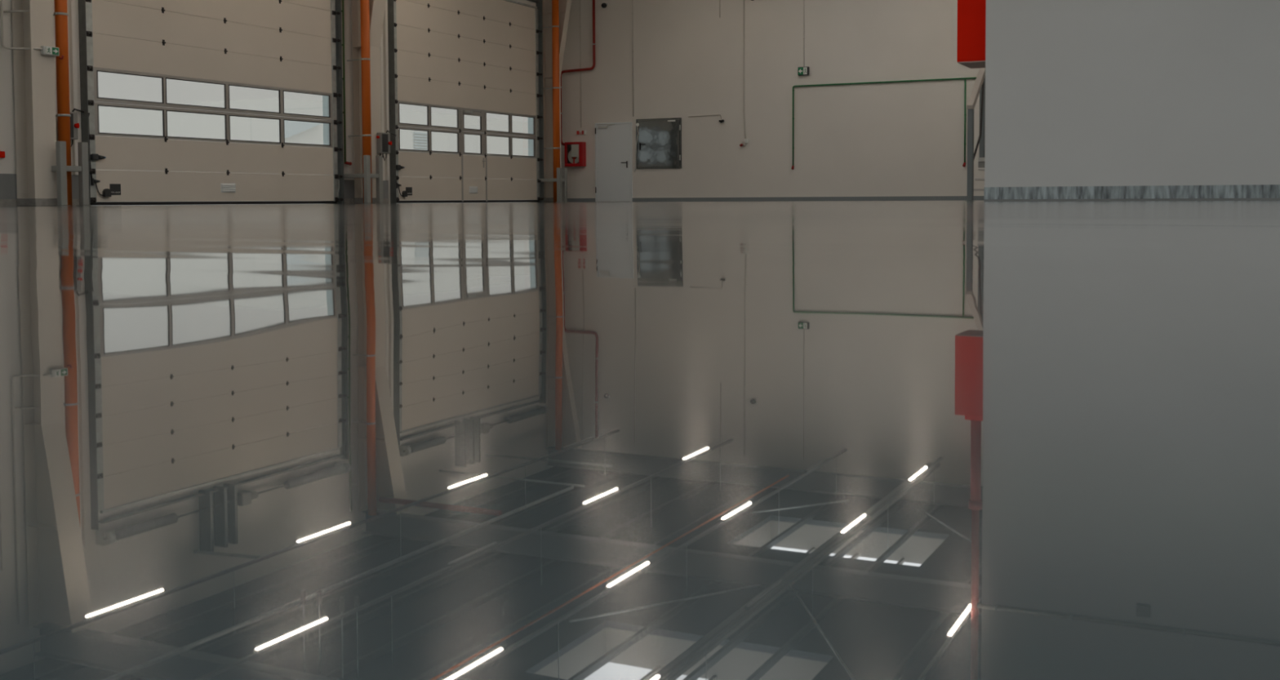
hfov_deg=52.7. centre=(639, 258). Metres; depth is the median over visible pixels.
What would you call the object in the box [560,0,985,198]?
wall
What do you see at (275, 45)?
door
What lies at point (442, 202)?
ground
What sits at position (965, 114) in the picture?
air line
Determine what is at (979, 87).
stair
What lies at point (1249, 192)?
baseboard
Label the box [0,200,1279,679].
floor
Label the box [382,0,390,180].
trim
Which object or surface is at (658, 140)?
window
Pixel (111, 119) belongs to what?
annex building
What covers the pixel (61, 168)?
guard
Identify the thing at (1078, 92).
wall
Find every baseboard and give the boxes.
[0,173,388,206]
[567,195,984,202]
[983,184,1279,201]
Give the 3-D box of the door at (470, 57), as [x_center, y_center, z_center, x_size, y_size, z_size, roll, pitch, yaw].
[-3.948,-4.511,31.149,0.360,6.300,6.426,1,3,26]
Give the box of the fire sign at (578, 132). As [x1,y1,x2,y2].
[576,130,586,134]
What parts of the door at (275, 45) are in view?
guide rail, maker plate, guide rail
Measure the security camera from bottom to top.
0.135 m
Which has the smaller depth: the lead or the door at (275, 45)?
the door at (275, 45)
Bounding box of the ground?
[112,202,455,205]
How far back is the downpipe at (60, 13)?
20.22 m
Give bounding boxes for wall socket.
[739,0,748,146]
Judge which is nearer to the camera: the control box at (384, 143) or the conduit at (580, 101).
the control box at (384, 143)
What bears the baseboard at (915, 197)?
attached to the wall at (904, 139)
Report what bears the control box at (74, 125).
attached to the wall at (7, 132)
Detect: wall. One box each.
[0,0,536,204]
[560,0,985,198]
[984,0,1279,186]
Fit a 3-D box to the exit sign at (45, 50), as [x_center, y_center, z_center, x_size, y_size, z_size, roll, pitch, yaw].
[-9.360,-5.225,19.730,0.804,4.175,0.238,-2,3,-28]
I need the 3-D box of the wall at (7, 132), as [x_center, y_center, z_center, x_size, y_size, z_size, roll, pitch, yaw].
[-9.899,-4.404,19.635,0.180,7.200,34.900,1,3,26]
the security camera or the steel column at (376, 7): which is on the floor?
the steel column at (376, 7)
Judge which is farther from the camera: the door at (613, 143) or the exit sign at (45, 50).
the door at (613, 143)
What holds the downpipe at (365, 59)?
attached to the wall at (7, 132)
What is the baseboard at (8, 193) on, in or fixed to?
attached to the wall at (7, 132)
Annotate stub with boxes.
[3,9,29,12]
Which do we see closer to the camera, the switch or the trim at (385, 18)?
the switch
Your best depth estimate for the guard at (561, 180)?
33.92 m
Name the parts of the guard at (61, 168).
rail, post, rail, post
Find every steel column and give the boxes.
[11,0,57,206]
[351,0,386,203]
[542,0,571,202]
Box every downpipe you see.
[53,0,72,205]
[346,0,372,203]
[542,0,559,202]
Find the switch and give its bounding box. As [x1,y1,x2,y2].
[74,123,79,128]
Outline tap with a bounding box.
[344,161,351,165]
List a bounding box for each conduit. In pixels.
[579,0,582,128]
[719,0,720,17]
[803,0,804,66]
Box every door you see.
[78,0,344,205]
[387,0,544,203]
[595,121,632,201]
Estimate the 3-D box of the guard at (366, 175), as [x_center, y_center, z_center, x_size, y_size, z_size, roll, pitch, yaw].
[-5.794,-1.661,27.047,0.680,1.000,0.580,1,3,26]
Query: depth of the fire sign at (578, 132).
34.80 m
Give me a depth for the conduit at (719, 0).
32.90 m
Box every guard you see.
[51,141,92,205]
[343,155,383,203]
[538,167,568,202]
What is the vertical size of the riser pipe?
4.876 m
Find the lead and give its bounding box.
[688,114,721,119]
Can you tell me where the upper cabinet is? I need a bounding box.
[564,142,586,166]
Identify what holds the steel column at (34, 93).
on the floor
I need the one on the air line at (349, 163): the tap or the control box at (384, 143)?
the tap
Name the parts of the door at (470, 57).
guide rail, maker plate, wicket rail, wicket frame, rail, guide rail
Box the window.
[634,117,681,172]
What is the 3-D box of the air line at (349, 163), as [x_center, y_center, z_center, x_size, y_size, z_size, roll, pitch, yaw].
[-6.131,-4.807,26.909,0.071,5.700,0.189,2,3,38]
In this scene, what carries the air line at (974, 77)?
attached to the wall at (904, 139)
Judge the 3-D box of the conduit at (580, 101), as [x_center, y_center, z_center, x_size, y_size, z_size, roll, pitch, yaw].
[-1.601,-5.788,34.717,0.040,4.500,0.024,1,3,26]
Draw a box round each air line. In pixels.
[341,0,351,165]
[791,76,976,169]
[962,79,966,167]
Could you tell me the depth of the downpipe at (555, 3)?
33.91 m
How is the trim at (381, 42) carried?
attached to the wall at (7, 132)
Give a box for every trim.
[67,0,78,174]
[380,30,385,180]
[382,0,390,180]
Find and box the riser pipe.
[560,0,595,145]
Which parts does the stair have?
newel post, handrail, post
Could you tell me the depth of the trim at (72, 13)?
20.86 m
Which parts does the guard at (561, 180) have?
rail, post, post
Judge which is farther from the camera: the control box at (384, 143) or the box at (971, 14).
the control box at (384, 143)
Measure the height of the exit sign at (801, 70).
0.205 m
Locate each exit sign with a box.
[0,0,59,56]
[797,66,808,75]
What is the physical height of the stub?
0.032 m
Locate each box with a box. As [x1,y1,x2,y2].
[70,108,89,146]
[376,129,395,160]
[956,0,986,68]
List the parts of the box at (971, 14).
plate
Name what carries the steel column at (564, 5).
on the floor
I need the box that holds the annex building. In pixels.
[98,97,528,201]
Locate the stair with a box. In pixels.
[966,67,985,200]
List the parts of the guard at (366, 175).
rail, post, rail, post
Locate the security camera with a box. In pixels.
[600,3,607,8]
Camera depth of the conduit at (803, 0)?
31.95 m

